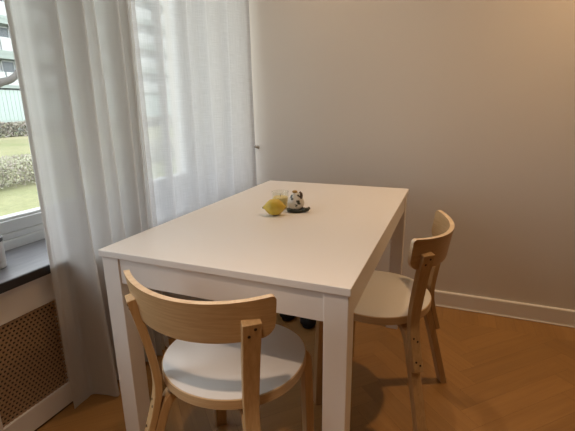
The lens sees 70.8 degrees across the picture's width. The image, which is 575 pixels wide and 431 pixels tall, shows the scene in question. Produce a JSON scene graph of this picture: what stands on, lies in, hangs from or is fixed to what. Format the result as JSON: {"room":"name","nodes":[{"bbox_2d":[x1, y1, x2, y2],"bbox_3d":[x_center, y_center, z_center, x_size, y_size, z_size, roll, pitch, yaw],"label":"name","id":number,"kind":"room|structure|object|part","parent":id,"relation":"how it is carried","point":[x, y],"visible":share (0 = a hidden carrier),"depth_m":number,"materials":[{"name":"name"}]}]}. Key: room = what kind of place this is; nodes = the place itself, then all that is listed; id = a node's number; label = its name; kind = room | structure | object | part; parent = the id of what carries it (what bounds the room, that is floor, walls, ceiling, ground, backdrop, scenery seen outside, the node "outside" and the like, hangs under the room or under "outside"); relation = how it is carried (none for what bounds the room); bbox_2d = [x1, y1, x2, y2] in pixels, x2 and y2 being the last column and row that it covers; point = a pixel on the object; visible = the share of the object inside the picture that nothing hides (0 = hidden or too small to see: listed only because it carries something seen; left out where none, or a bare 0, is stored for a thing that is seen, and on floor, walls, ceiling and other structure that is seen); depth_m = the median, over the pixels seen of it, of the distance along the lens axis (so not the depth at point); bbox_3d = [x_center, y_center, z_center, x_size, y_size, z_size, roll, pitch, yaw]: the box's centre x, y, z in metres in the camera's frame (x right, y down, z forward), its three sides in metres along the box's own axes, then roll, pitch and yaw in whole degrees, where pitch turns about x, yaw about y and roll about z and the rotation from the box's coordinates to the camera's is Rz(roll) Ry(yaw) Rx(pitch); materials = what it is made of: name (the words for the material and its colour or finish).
{"room":"dining room","nodes":[
{"label":"dining room","id":0,"kind":"room"},
{"bbox_2d":[35,306,574,430],"bbox_3d":[0.845,1.449,-0.770,5.950,0.150,6.408,5,16,21],"label":"floor","id":1,"kind":"structure","parent":0,"point":[502,373],"depth_m":1.68,"materials":[{"name":"brown wood"}]},
{"bbox_2d":[0,273,72,430],"bbox_3d":[-0.913,0.463,1.584,0.120,0.564,2.688,5,16,21],"label":"radiator cover","id":2,"kind":"object","parent":1,"relation":"on","point":[35,386],"visible":0.2,"depth_m":1.46,"materials":[{"name":"white paint"}]},
{"bbox_2d":[123,270,313,430],"bbox_3d":[-0.166,0.479,1.171,0.441,0.741,0.458,5,16,21],"label":"dining chair","id":3,"kind":"object","parent":1,"relation":"on","point":[223,356],"visible":1,"depth_m":1.02,"materials":[{"name":"brown wood"}]},
{"bbox_3d":[-0.368,0.404,1.062,0.062,0.429,0.044,-9,17,-27],"label":"post","id":4,"kind":"part","parent":3,"relation":"part of","materials":[{"name":"brown wood"}]},
{"bbox_3d":[-0.328,0.658,1.150,0.246,0.410,0.038,-9,17,-27],"label":"leg","id":5,"kind":"part","parent":3,"relation":"part of","materials":[{"name":"brown wood"}]},
{"bbox_3d":[-0.233,0.219,0.940,0.425,0.117,0.102,5,16,21],"label":"backrest","id":6,"kind":"part","parent":3,"relation":"part of","materials":[{"name":"brown wood"}]},
{"bbox_3d":[-0.220,0.590,1.389,0.038,0.415,0.178,-7,16,-22],"label":"leg","id":7,"kind":"part","parent":3,"relation":"part of","materials":[{"name":"brown wood"}]},
{"bbox_3d":[-0.155,0.415,1.184,0.410,0.030,0.395,5,16,21],"label":"seat","id":8,"kind":"part","parent":3,"relation":"part of","materials":[{"name":"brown wood"}]},
{"bbox_3d":[-0.155,0.400,1.180,0.404,0.002,0.389,5,16,20],"label":"seat","id":9,"kind":"part","parent":3,"relation":"part of","materials":[{"name":"white laminate"}]},
{"bbox_3d":[-0.092,0.680,1.057,0.038,0.410,0.247,-5,16,-17],"label":"leg","id":10,"kind":"part","parent":3,"relation":"part of","materials":[{"name":"brown wood"}]},
{"bbox_3d":[-0.082,0.430,0.950,0.044,0.429,0.062,-5,16,-17],"label":"post","id":11,"kind":"part","parent":3,"relation":"part of","materials":[{"name":"brown wood"}]},
{"bbox_3d":[0.002,0.611,1.303,0.178,0.415,0.038,-7,16,-22],"label":"leg","id":12,"kind":"part","parent":3,"relation":"part of","materials":[{"name":"brown wood"}]},
{"bbox_2d":[98,180,408,430],"bbox_3d":[0.026,0.341,1.679,0.750,0.740,1.212,5,16,21],"label":"dining table","id":13,"kind":"object","parent":1,"relation":"on","point":[318,263],"visible":0.9,"depth_m":1.19,"materials":[{"name":"white paint"}]},
{"bbox_3d":[-0.502,0.461,1.296,0.060,0.720,0.060,5,16,21],"label":"leg","id":14,"kind":"part","parent":13,"relation":"part of","materials":[{"name":"white paint"}]},
{"bbox_2d":[262,199,285,214],"bbox_3d":[-0.049,-0.031,1.523,0.068,0.062,0.069,14,21,43],"label":"lemon","id":15,"kind":"object","parent":13,"relation":"on","point":[273,206],"visible":1,"depth_m":1.50,"materials":[{"name":"yellow food"}]},
{"bbox_2d":[273,194,287,206],"bbox_3d":[-0.029,-0.064,1.629,0.070,0.070,0.070,5,16,21],"label":"glass jar","id":16,"kind":"object","parent":13,"relation":"on","point":[283,198],"visible":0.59,"depth_m":1.61,"materials":[{"name":"yellow glass"}]},
{"bbox_2d":[287,190,309,212],"bbox_3d":[0.042,-0.056,1.570,0.096,0.084,0.065,5,16,21],"label":"ornament","id":17,"kind":"object","parent":13,"relation":"on","point":[295,202],"visible":1,"depth_m":1.55,"materials":[{"name":"white ceramic"}]},
{"bbox_3d":[0.127,0.520,1.048,0.060,0.720,0.060,5,16,21],"label":"leg","id":18,"kind":"part","parent":13,"relation":"part of","materials":[{"name":"white paint"}]},
{"bbox_3d":[0.555,0.241,2.067,0.060,0.720,0.060,5,16,21],"label":"leg","id":19,"kind":"part","parent":13,"relation":"part of","materials":[{"name":"white paint"}]},
{"bbox_2d":[280,313,294,320],"bbox_3d":[0.024,0.509,2.329,0.103,0.078,0.270,3,15,12],"label":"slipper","id":20,"kind":"object","parent":1,"relation":"on","point":[285,317],"visible":0.13,"depth_m":2.21,"materials":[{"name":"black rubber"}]},
{"bbox_2d":[300,317,315,328],"bbox_3d":[0.137,0.529,2.250,0.103,0.078,0.270,4,16,18],"label":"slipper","id":21,"kind":"object","parent":1,"relation":"on","point":[306,323],"visible":0.2,"depth_m":2.13,"materials":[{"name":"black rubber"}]},
{"bbox_2d":[313,210,454,430],"bbox_3d":[0.374,0.367,1.564,0.458,0.741,0.441,8,17,29],"label":"dining chair","id":22,"kind":"object","parent":1,"relation":"on","point":[388,298],"visible":0.82,"depth_m":1.40,"materials":[{"name":"brown wood"}]},
{"bbox_3d":[0.189,0.535,1.577,0.178,0.415,0.038,-5,16,-15],"label":"leg","id":23,"kind":"part","parent":22,"relation":"part of","materials":[{"name":"brown wood"}]},
{"bbox_3d":[0.306,0.480,1.778,0.038,0.415,0.178,-5,16,-15],"label":"leg","id":24,"kind":"part","parent":22,"relation":"part of","materials":[{"name":"brown wood"}]},
{"bbox_3d":[0.347,0.307,1.564,0.395,0.030,0.410,8,17,29],"label":"seat","id":25,"kind":"part","parent":22,"relation":"part of","materials":[{"name":"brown wood"}]},
{"bbox_3d":[0.346,0.292,1.560,0.389,0.002,0.404,8,17,29],"label":"seat","id":26,"kind":"part","parent":22,"relation":"part of","materials":[{"name":"white laminate"}]},
{"bbox_3d":[0.421,0.571,1.441,0.038,0.410,0.247,-6,16,-20],"label":"leg","id":27,"kind":"part","parent":22,"relation":"part of","materials":[{"name":"brown wood"}]},
{"bbox_3d":[0.432,0.321,1.334,0.044,0.429,0.062,-6,16,-20],"label":"post","id":28,"kind":"part","parent":22,"relation":"part of","materials":[{"name":"brown wood"}]},
{"bbox_3d":[0.517,0.086,1.403,0.102,0.117,0.425,8,17,29],"label":"backrest","id":29,"kind":"part","parent":22,"relation":"part of","materials":[{"name":"brown wood"}]},
{"bbox_3d":[0.584,0.249,1.592,0.062,0.429,0.044,-3,15,-10],"label":"post","id":30,"kind":"part","parent":22,"relation":"part of","materials":[{"name":"brown wood"}]},
{"bbox_3d":[0.546,0.512,1.655,0.246,0.410,0.038,-3,15,-10],"label":"leg","id":31,"kind":"part","parent":22,"relation":"part of","materials":[{"name":"brown wood"}]},
{"bbox_2d":[249,0,574,309],"bbox_3d":[2.005,-0.547,1.697,5.950,2.700,0.150,5,16,21],"label":"wall","id":32,"kind":"structure","parent":0,"point":[467,107],"depth_m":2.15,"materials":[{"name":"paint"}]},
{"bbox_2d":[434,290,574,327],"bbox_3d":[2.131,0.600,1.866,5.341,0.093,0.014,5,16,21],"label":"baseboard","id":33,"kind":"structure","parent":32,"relation":"attached to","point":[535,312],"depth_m":2.22,"materials":[{"name":"white paint"}]},
{"label":"outside","id":34,"kind":"structure","parent":0,"visible":0},
{"bbox_2d":[0,121,27,136],"bbox_3d":[-16.314,-7.582,33.688,1.719,1.218,42.265,5,16,21],"label":"hedge","id":35,"kind":"object","parent":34,"point":[8,128],"visible":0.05,"depth_m":27.43,"materials":[{"name":"green plant"}]},
{"bbox_3d":[-1.835,-0.104,-0.069,0.200,2.550,6.108,5,16,21],"label":"wall","id":36,"kind":"structure","parent":0,"visible":0},
{"bbox_2d":[0,207,50,293],"bbox_3d":[-1.050,-0.633,1.246,0.382,1.729,2.906,5,16,21],"label":"windowsill","id":37,"kind":"structure","parent":36,"relation":"in","point":[22,233],"depth_m":1.58,"materials":[{"name":"white paint"}]},
{"bbox_2d":[0,235,6,268],"bbox_3d":[-1.022,0.131,1.397,0.079,0.108,0.079,5,16,21],"label":"candle jar","id":38,"kind":"object","parent":37,"relation":"on","point":[3,261],"visible":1,"depth_m":1.40,"materials":[{"name":"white glass"}]},
{"bbox_3d":[-0.993,-0.789,1.762,0.060,1.572,1.748,5,16,21],"label":"sash","id":39,"kind":"part","parent":37,"relation":"part of","materials":[{"name":"white paint"}]},
{"bbox_3d":[-1.168,-0.659,1.341,0.090,1.724,2.800,5,16,21],"label":"frame","id":40,"kind":"part","parent":37,"relation":"part of","materials":[{"name":"white paint"}]},
{"bbox_3d":[-1.001,0.190,1.450,0.290,0.034,2.906,5,16,21],"label":"sill","id":41,"kind":"part","parent":37,"relation":"part of","materials":[{"name":"stone"}]},
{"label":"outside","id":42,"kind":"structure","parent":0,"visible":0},
{"bbox_2d":[0,132,39,215],"bbox_3d":[-15.482,-7.835,36.601,53.250,0.001,96.000,5,16,21],"label":"lawn","id":43,"kind":"structure","parent":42,"point":[14,199],"depth_m":9.15,"materials":[{"name":"green plant"}]},
{"bbox_2d":[0,70,17,87],"bbox_3d":[-10.640,-6.643,12.670,5.303,10.023,3.362,-5,16,-17],"label":"bare tree","id":44,"kind":"object","parent":43,"relation":"on","point":[13,77],"visible":0.41,"depth_m":13.24,"materials":[{"name":"grey plant"}]},
{"bbox_2d":[0,0,24,132],"bbox_3d":[-22.505,-16.373,40.572,8.150,14.600,66.000,5,16,21],"label":"apartment building","id":45,"kind":"structure","parent":43,"relation":"on","point":[11,107],"depth_m":32.28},
{"bbox_3d":[-22.716,-14.632,32.915,0.040,1.150,2.000,5,16,21],"label":"pane","id":46,"kind":"part","parent":45,"relation":"part of","materials":[{"name":"grey glass"}]},
{"bbox_3d":[-22.685,-12.140,33.584,0.040,1.150,2.000,5,16,21],"label":"pane","id":47,"kind":"part","parent":45,"relation":"part of","materials":[{"name":"grey glass"}]},
{"bbox_2d":[0,153,35,188],"bbox_3d":[-5.736,-1.658,11.827,1.479,0.713,14.063,5,16,21],"label":"hedge","id":48,"kind":"object","parent":43,"relation":"on","point":[21,163],"visible":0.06,"depth_m":9.47,"materials":[{"name":"green plant"}]},
{"bbox_3d":[0.813,-1.159,-1.470,5.950,0.150,6.408,5,16,21],"label":"ceiling","id":49,"kind":"structure","parent":0,"visible":0},
{"bbox_2d":[4,0,164,408],"bbox_3d":[-0.705,-0.518,1.438,0.134,2.538,0.464,5,16,21],"label":"curtain","id":50,"kind":"object","parent":49,"relation":"hanging from","point":[76,63],"visible":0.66,"depth_m":1.48,"materials":[{"name":"white fabric"}]},
{"bbox_2d":[131,0,256,346],"bbox_3d":[-0.437,-0.689,2.061,0.096,2.538,0.913,6,17,25],"label":"curtain","id":51,"kind":"object","parent":49,"relation":"hanging from","point":[194,65],"visible":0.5,"depth_m":2.02,"materials":[{"name":"white fabric"}]}
]}

